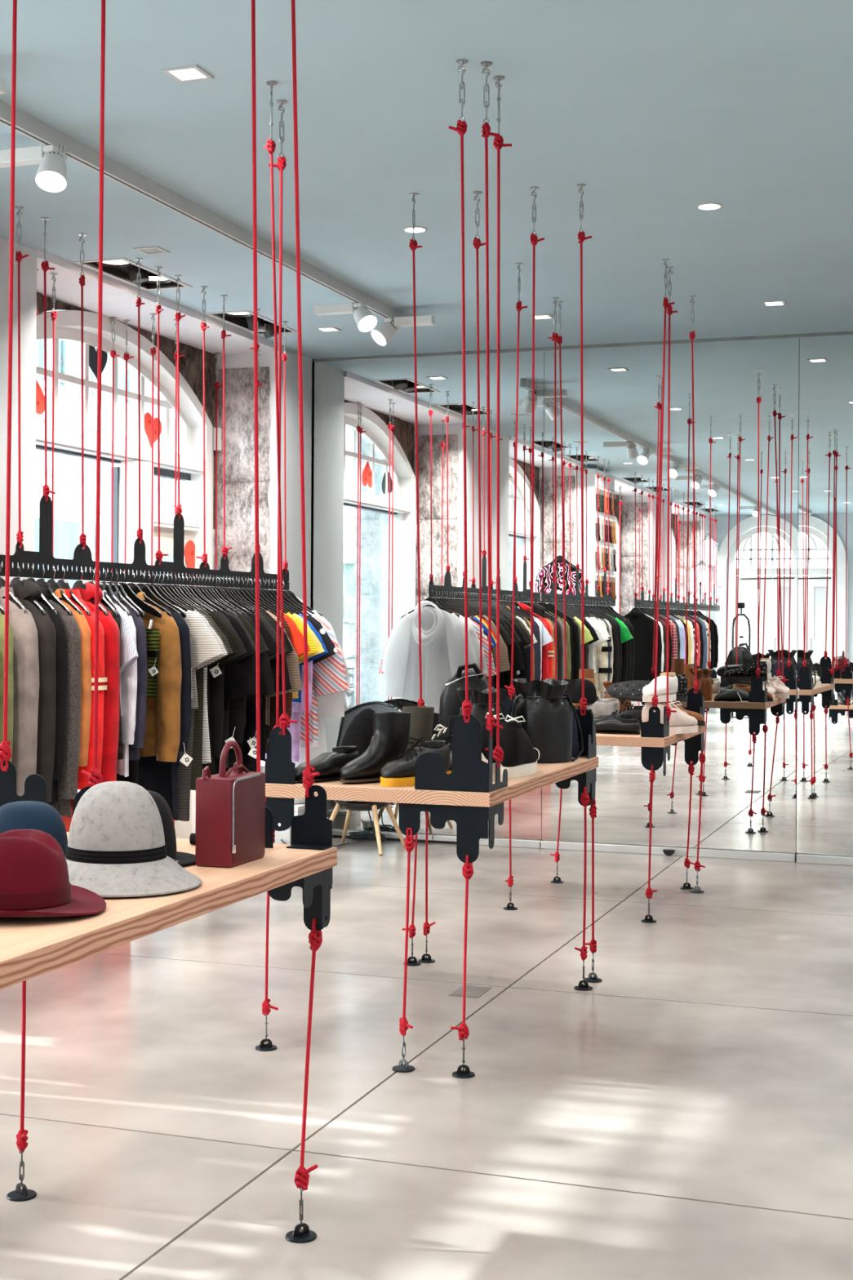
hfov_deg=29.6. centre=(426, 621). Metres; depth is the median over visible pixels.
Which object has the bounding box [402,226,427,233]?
recessed light
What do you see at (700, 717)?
shoe
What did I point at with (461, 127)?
rope
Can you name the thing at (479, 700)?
bag
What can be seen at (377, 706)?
shell chair
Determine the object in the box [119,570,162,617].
hanger
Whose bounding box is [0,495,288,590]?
rail
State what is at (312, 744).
shirt
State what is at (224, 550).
rope
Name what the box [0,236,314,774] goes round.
wall
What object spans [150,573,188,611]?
hanger
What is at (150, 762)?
coat
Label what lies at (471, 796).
shelf
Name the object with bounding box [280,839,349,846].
power cable
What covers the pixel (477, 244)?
rope
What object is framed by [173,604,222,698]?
shirt
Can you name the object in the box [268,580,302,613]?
hanger
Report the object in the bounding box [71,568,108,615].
hanger
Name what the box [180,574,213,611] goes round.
hanger
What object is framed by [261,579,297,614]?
hanger
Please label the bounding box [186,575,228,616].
hanger
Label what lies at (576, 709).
sandal
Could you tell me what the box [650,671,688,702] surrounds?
trainer
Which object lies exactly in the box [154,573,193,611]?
hanger
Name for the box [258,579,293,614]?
hanger
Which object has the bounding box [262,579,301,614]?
hanger
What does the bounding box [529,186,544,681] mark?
rope
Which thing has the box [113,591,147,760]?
jacket
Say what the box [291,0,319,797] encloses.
rope
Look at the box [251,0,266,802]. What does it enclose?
rope
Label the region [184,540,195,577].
heart
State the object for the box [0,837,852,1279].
floor
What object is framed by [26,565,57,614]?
hanger
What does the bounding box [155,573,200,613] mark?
hanger
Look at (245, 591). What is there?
hanger
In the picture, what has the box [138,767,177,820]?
trousers
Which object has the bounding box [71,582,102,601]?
hood
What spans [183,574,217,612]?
hanger
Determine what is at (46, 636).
hoodie
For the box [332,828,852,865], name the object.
trim
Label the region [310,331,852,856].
mirror
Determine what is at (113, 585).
hanger
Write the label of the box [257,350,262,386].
rope
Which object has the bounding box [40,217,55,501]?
rope
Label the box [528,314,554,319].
recessed light
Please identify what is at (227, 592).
hanger
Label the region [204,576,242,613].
hanger
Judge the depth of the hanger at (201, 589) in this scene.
7.83 m
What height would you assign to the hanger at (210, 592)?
0.208 m
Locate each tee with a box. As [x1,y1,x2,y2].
[292,613,324,698]
[292,613,328,702]
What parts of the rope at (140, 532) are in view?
cord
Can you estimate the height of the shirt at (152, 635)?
0.342 m
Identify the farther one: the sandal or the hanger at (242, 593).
the hanger at (242, 593)
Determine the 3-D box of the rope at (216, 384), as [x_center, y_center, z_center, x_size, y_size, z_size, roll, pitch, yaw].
[-1.256,-0.198,9.711,0.057,2.830,0.034,0,0,19]
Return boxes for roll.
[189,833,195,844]
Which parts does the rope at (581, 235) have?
cord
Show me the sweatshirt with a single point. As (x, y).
(25, 643)
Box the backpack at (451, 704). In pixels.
[438,662,492,734]
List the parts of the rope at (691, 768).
cord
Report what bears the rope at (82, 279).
hanging from the ceiling
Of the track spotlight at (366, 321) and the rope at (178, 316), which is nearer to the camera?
the rope at (178, 316)
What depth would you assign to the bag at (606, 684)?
8.18 m
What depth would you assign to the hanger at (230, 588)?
8.16 m
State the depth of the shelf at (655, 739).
7.21 m
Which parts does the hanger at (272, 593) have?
arm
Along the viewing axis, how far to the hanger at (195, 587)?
7.80 m
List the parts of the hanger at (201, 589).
arm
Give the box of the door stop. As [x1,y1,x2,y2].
[662,848,675,855]
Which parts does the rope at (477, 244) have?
cord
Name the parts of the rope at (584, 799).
cord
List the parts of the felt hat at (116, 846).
crown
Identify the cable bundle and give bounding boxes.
[347,810,386,841]
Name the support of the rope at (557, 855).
hanging from the shelf at (655, 739)
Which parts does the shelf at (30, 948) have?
bracket plate, bracket plate, bracket plate, bracket plate, bracket plate, bracket plate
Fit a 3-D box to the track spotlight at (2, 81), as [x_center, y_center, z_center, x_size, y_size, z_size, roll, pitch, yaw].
[-1.386,-1.531,4.797,0.310,0.161,0.164,0,0,19]
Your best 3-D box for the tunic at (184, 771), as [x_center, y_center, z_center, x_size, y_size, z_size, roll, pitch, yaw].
[-1.248,0.410,7.522,0.705,1.030,0.060,0,0,16]
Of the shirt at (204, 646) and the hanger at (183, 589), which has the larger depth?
the hanger at (183, 589)
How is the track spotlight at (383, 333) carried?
attached to the track
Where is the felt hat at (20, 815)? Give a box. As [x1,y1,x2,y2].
[0,800,67,856]
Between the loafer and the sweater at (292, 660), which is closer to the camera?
the loafer
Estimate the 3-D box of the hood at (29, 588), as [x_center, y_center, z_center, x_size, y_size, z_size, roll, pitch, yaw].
[-1.605,-0.113,6.443,0.100,0.110,0.238,0,0,-43]
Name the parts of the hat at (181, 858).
crown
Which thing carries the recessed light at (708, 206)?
in the ceiling
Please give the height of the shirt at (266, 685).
0.910 m
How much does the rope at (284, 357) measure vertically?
1.381 m
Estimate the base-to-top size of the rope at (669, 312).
2.081 m
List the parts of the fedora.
crown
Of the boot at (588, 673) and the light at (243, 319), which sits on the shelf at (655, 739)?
the boot at (588, 673)
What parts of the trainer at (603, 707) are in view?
cap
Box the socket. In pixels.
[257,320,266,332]
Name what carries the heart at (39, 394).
attached to the window
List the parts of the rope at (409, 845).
cord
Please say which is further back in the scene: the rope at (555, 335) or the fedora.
the rope at (555, 335)
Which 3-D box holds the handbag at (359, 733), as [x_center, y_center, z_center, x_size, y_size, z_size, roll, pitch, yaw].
[-0.212,0.399,5.431,0.179,0.215,0.132,0,0,-5]
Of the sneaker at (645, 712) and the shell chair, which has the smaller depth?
the sneaker at (645, 712)
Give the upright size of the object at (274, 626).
0.530 m
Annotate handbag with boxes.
[195,740,265,867]
[340,707,375,755]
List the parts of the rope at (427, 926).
cord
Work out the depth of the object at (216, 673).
7.59 m
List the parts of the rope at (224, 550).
cord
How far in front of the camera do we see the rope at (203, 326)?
7.95 m
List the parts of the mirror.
mirror panel, rail, mirror panel, mirror panel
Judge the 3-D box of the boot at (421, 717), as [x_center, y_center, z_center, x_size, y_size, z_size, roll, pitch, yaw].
[-0.106,0.391,5.585,0.293,0.236,0.100,0,0,32]
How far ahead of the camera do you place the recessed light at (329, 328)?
9.09 m
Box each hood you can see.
[9,578,41,600]
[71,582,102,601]
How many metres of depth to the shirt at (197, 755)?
7.50 m
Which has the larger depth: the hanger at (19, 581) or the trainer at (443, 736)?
the hanger at (19, 581)
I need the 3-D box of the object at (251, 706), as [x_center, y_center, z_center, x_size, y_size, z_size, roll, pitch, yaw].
[-1.059,0.262,8.065,0.532,0.730,0.085,0,0,25]
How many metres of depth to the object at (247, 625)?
7.83 m
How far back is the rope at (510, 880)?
7.58 m
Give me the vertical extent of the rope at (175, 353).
2.830 m
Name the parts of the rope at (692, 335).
cord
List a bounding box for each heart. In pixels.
[35,379,44,414]
[88,345,106,379]
[144,413,161,447]
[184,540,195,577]
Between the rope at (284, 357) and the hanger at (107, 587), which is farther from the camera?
the rope at (284, 357)
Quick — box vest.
[100,600,123,759]
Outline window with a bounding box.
[35,310,213,839]
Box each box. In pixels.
[273,822,291,844]
[293,803,305,816]
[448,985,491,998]
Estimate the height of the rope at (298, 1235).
0.678 m
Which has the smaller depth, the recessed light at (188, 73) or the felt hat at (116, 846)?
the felt hat at (116, 846)
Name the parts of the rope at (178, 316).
cord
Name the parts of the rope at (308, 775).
cord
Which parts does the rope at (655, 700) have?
cord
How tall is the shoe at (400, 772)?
0.146 m
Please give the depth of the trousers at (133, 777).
7.03 m
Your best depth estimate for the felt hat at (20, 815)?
3.34 m
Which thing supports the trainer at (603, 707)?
on the shelf at (655, 739)
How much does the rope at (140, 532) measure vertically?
1.296 m
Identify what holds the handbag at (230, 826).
on the shelf at (30, 948)
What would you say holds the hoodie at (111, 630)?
hanging from the hanger at (80, 584)
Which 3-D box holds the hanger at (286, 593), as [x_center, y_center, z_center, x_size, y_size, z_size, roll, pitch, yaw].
[-0.795,-0.116,8.812,0.433,0.208,0.013,0,0,15]
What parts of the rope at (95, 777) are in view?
cord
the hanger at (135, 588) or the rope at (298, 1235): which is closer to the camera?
the rope at (298, 1235)
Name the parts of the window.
pane, pane, pane, pane, pane, head frame, pane, pane, frame, pane, pane, post, pane, pane, door pane, pane, head frame, pane, door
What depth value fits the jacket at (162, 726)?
7.14 m
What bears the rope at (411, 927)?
hanging from the shelf at (471, 796)
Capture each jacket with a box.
[0,609,13,768]
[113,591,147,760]
[136,591,182,761]
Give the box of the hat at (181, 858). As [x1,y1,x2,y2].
[146,790,195,866]
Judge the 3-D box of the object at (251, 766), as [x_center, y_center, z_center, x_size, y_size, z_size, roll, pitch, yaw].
[-1.026,0.352,8.155,0.749,0.910,0.043,0,0,18]
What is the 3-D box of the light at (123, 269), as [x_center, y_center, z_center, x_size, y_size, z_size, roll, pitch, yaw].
[-1.385,-1.679,7.686,0.260,0.140,0.670,0,0,19]
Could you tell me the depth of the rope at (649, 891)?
7.26 m
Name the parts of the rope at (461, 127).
cord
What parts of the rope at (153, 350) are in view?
cord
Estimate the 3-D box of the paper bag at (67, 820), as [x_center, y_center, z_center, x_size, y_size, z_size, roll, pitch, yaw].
[-1.543,0.994,6.592,0.340,0.694,0.190,0,0,9]
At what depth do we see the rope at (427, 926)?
6.40 m
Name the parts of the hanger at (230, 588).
arm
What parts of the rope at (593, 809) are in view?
cord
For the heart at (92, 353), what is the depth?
8.70 m
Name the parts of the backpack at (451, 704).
handle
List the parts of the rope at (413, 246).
cord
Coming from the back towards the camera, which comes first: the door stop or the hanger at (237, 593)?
the door stop
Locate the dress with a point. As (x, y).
(286, 624)
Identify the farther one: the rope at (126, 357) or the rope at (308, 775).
the rope at (126, 357)
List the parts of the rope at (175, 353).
cord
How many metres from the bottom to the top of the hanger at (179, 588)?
0.208 m
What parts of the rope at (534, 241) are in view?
cord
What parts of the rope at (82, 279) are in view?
cord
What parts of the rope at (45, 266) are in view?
cord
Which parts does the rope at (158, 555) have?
cord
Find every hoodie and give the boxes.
[9,578,56,802]
[71,582,119,782]
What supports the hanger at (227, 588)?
hanging from the rail
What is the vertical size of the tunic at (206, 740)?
0.770 m
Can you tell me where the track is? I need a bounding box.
[0,99,409,327]
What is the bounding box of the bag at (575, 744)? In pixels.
[572,711,579,757]
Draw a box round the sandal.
[575,708,593,717]
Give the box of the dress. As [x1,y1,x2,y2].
[265,613,292,753]
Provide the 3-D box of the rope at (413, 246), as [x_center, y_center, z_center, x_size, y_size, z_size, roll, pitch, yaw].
[-0.030,-0.634,6.245,0.056,2.011,0.121,0,0,19]
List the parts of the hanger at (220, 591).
arm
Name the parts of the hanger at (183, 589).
arm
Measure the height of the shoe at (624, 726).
0.067 m
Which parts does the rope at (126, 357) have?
cord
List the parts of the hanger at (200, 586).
arm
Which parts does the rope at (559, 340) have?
cord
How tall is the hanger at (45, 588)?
0.208 m
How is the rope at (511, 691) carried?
hanging from the ceiling
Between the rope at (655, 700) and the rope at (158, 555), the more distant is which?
the rope at (158, 555)
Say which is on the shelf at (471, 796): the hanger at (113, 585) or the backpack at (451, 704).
the backpack at (451, 704)
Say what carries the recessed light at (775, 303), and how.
in the ceiling
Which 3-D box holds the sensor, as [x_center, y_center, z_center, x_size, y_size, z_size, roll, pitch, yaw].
[-1.259,-1.097,9.759,0.040,0.140,0.064,0,0,19]
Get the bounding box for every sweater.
[53,588,91,766]
[64,589,106,789]
[265,610,302,724]
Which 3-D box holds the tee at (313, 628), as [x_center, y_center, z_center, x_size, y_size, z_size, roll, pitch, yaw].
[-0.878,0.163,8.582,0.773,0.530,0.067,0,0,20]
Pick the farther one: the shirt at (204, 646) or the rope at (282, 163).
the shirt at (204, 646)
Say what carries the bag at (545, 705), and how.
on the shelf at (471, 796)
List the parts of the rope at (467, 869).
cord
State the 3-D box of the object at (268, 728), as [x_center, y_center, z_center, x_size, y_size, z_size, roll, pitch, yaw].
[-0.965,0.282,8.333,0.557,0.770,0.058,0,0,19]
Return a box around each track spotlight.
[0,75,5,93]
[0,143,66,192]
[314,302,377,332]
[371,315,435,346]
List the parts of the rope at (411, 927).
cord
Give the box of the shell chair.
[328,701,404,855]
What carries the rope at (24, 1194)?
on the floor
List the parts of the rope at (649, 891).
cord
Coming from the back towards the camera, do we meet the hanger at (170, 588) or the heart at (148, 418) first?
the heart at (148, 418)
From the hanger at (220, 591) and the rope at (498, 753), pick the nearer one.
the rope at (498, 753)
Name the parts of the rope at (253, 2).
cord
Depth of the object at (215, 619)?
7.54 m
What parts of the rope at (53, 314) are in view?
cord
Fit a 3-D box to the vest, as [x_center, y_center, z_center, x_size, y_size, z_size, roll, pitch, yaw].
[-1.440,0.239,6.960,0.096,0.690,0.500,0,0,-41]
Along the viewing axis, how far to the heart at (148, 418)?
9.28 m
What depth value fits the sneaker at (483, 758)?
5.13 m
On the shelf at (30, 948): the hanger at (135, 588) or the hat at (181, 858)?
the hat at (181, 858)
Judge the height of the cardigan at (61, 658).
0.830 m
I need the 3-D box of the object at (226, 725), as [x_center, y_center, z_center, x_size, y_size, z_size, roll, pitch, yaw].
[-1.127,0.301,7.861,0.680,0.810,0.048,0,0,20]
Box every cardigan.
[37,597,66,805]
[48,599,80,817]
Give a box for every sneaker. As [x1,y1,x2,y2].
[480,711,505,773]
[481,752,488,763]
[499,715,539,777]
[641,701,670,722]
[653,699,697,733]
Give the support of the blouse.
hanging from the hanger at (285, 597)
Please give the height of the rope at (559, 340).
1.998 m
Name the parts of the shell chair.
leg, leg, leg, leg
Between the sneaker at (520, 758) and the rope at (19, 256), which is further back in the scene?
the rope at (19, 256)
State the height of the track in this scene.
0.056 m
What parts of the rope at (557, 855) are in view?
cord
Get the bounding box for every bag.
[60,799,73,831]
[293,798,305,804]
[456,686,508,724]
[508,678,583,763]
[572,711,579,757]
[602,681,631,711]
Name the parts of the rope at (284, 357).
cord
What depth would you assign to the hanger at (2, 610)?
6.01 m
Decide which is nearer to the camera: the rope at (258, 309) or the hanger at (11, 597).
the hanger at (11, 597)
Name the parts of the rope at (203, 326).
cord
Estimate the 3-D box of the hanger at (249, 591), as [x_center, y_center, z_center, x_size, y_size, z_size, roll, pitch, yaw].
[-0.945,-0.117,8.382,0.433,0.208,0.013,0,0,17]
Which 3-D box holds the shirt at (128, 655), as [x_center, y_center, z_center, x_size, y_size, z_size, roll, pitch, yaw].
[-1.423,0.137,7.007,0.062,0.536,0.714,0,0,-39]
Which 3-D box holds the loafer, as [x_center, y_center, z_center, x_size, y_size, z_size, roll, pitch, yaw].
[0.888,0.472,7.662,0.252,0.086,0.093,0,0,4]
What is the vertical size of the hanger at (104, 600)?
0.208 m
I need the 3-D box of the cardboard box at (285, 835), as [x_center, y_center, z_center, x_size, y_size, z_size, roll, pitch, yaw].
[-0.852,1.270,9.676,0.132,0.150,0.182,0,0,13]
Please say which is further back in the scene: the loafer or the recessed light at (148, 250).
the loafer
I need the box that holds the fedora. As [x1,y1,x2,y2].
[0,829,106,917]
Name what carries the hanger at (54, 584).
hanging from the rail
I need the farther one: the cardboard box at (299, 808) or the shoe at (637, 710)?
the cardboard box at (299, 808)
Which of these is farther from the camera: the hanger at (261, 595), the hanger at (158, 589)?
the hanger at (261, 595)
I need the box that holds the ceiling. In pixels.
[0,0,852,359]
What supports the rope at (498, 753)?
hanging from the ceiling
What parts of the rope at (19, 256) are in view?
cord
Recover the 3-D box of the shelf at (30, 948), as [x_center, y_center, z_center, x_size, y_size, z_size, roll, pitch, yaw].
[-0.819,0.515,3.024,0.760,0.410,1.575,0,0,19]
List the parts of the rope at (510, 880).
cord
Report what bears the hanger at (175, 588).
hanging from the rail
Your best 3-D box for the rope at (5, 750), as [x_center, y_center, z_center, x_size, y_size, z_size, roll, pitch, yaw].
[-0.939,-0.655,3.612,0.072,1.981,0.037,0,0,19]
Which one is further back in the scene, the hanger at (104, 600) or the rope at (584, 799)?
the hanger at (104, 600)
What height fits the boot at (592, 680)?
0.225 m
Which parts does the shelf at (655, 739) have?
bracket plate, bracket plate, bracket plate, bracket plate, bracket plate, bracket plate, bracket plate, bracket plate, bracket plate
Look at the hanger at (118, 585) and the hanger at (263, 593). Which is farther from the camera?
the hanger at (263, 593)
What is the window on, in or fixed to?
in the wall
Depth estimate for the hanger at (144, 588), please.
7.33 m
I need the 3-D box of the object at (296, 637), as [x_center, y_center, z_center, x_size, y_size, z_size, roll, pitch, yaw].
[-0.928,0.127,8.430,0.711,0.460,0.042,0,0,22]
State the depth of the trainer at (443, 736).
5.70 m
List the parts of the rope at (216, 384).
cord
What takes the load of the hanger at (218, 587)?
hanging from the rail
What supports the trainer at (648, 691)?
on the sneaker at (645, 712)
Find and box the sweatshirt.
[0,586,39,795]
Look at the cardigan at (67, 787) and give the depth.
6.39 m
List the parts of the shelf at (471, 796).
bracket plate, bracket plate, bracket plate, bracket plate, bracket plate, bracket plate, bracket plate, bracket plate, bracket plate, bracket plate, bracket plate, bracket plate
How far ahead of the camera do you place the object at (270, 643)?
7.97 m
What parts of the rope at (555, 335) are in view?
cord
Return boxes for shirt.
[102,591,137,716]
[115,604,137,777]
[145,619,159,697]
[173,604,222,698]
[260,596,345,768]
[265,660,312,762]
[300,611,350,747]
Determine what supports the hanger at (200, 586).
hanging from the rail
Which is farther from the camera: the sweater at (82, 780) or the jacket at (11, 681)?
the sweater at (82, 780)
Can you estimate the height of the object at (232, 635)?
0.810 m
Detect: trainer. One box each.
[431,724,452,744]
[568,678,620,718]
[642,671,678,702]
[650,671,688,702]
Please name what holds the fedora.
on the shelf at (30, 948)
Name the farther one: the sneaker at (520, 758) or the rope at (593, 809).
the rope at (593, 809)
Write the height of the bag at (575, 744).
0.210 m
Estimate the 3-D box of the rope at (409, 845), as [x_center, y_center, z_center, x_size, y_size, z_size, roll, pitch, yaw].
[-0.063,0.987,4.874,0.069,0.724,0.085,0,0,19]
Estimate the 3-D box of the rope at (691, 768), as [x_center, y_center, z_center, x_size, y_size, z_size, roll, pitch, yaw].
[1.327,1.033,8.206,0.073,0.650,0.066,0,0,19]
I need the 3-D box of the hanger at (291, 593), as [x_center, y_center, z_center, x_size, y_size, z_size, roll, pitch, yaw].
[-0.769,-0.116,8.888,0.433,0.208,0.013,0,0,19]
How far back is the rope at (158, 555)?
7.52 m
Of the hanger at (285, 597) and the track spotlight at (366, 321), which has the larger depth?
the hanger at (285, 597)
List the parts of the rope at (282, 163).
cord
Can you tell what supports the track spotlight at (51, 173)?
attached to the track
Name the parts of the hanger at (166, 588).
arm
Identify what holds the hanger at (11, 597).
hanging from the rail
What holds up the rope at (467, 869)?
hanging from the shelf at (471, 796)
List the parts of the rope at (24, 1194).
cord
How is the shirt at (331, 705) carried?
hanging from the hanger at (291, 593)
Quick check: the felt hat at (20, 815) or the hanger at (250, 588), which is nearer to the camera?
the felt hat at (20, 815)
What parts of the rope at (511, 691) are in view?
cord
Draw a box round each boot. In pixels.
[339,711,410,782]
[387,700,434,751]
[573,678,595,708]
[578,668,594,679]
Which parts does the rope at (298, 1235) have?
cord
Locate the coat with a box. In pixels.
[138,603,192,768]
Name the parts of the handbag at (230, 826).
handle, zip pull, panel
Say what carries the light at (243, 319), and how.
attached to the ceiling
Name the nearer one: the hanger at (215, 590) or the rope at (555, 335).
the hanger at (215, 590)
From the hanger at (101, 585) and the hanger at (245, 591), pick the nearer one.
the hanger at (101, 585)
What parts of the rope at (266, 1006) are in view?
cord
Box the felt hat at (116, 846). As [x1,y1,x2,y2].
[65,781,201,897]
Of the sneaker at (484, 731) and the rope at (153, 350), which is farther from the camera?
the rope at (153, 350)
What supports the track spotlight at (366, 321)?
attached to the track
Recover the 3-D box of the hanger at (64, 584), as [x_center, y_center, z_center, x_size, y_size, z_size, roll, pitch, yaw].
[-1.519,-0.120,6.734,0.014,0.208,0.433,0,0,-43]
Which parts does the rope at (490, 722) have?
cord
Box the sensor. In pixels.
[213,426,221,451]
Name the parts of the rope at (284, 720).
cord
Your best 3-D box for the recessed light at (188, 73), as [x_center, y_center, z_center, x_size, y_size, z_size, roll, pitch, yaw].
[-0.716,-1.642,4.848,0.116,0.005,0.116,0,0,19]
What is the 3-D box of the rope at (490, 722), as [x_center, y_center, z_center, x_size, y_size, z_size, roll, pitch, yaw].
[0.195,-0.646,4.789,0.057,1.986,0.127,0,0,19]
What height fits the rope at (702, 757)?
0.716 m
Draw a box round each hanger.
[0,564,27,613]
[0,605,4,614]
[8,564,45,615]
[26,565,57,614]
[35,565,71,615]
[47,566,82,614]
[57,567,90,615]
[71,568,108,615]
[88,568,118,614]
[99,572,121,612]
[101,569,130,616]
[106,570,140,616]
[112,570,145,617]
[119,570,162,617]
[126,571,172,616]
[136,572,181,614]
[144,572,186,617]
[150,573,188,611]
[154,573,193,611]
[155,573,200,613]
[163,573,199,611]
[167,573,208,614]
[171,573,208,613]
[174,574,212,612]
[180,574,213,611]
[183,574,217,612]
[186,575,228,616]
[191,575,225,611]
[192,575,234,615]
[195,575,237,616]
[201,576,239,614]
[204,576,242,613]
[209,576,246,615]
[209,576,250,613]
[217,577,251,613]
[219,577,255,613]
[222,577,262,615]
[226,577,264,615]
[231,577,268,615]
[233,577,266,611]
[239,578,276,615]
[244,578,276,613]
[248,578,284,614]
[252,578,288,613]
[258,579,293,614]
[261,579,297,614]
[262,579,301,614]
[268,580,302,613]
[274,580,311,616]
[282,581,316,614]
[284,581,322,616]
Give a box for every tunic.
[177,609,229,821]
[202,666,211,764]
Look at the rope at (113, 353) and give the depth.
8.59 m
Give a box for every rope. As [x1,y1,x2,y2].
[0,0,17,771]
[6,980,36,1201]
[14,206,28,548]
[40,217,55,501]
[49,272,57,568]
[78,233,86,550]
[80,0,105,787]
[110,316,119,582]
[123,320,133,582]
[135,257,144,543]
[150,313,156,574]
[155,266,168,564]
[173,275,185,519]
[173,319,183,826]
[195,285,208,567]
[213,352,222,569]
[220,294,231,559]
[249,308,260,553]
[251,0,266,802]
[255,830,278,1051]
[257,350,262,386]
[263,80,297,735]
[268,99,287,734]
[281,320,288,573]
[285,918,322,1243]
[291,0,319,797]
[391,827,414,1072]
[401,833,421,965]
[408,192,424,706]
[417,811,435,963]
[448,58,472,723]
[450,854,475,1078]
[472,191,485,672]
[480,61,503,737]
[484,75,511,768]
[503,799,517,910]
[504,262,527,700]
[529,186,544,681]
[547,297,559,679]
[550,788,564,883]
[551,301,568,679]
[573,786,592,991]
[577,183,591,715]
[584,798,602,982]
[641,764,657,923]
[652,258,675,711]
[666,266,677,720]
[680,760,694,889]
[688,295,698,693]
[690,748,705,893]
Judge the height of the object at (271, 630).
0.610 m
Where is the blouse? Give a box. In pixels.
[300,613,349,742]
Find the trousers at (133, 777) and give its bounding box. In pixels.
[116,760,138,784]
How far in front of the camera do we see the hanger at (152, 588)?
7.37 m
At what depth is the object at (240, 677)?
7.69 m
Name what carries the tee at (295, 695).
hanging from the hanger at (263, 593)
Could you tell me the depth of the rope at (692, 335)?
8.15 m
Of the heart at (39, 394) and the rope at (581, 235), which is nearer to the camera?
the rope at (581, 235)
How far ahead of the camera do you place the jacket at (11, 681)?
5.96 m
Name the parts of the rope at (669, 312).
cord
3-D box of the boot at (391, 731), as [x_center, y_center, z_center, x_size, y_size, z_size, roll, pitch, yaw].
[-0.164,0.402,5.142,0.098,0.214,0.287,0,0,43]
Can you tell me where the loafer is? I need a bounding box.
[593,711,639,722]
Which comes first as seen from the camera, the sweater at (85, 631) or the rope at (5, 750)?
the rope at (5, 750)
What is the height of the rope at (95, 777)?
2.034 m
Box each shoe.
[294,746,360,781]
[380,737,450,786]
[446,731,452,773]
[595,719,640,734]
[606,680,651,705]
[609,702,644,725]
[660,702,705,725]
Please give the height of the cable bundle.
0.266 m
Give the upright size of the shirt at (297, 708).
0.850 m
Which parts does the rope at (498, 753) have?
cord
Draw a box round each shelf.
[0,760,337,989]
[265,709,598,862]
[502,688,706,776]
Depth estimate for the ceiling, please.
5.69 m
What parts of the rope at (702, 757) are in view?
cord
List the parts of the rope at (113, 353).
cord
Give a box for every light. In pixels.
[73,257,192,290]
[133,246,169,254]
[161,64,213,82]
[204,310,297,337]
[315,326,342,332]
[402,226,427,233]
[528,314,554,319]
[696,202,722,210]
[761,300,786,306]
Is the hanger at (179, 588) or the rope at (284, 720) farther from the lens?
the hanger at (179, 588)
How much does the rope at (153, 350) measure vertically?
2.830 m

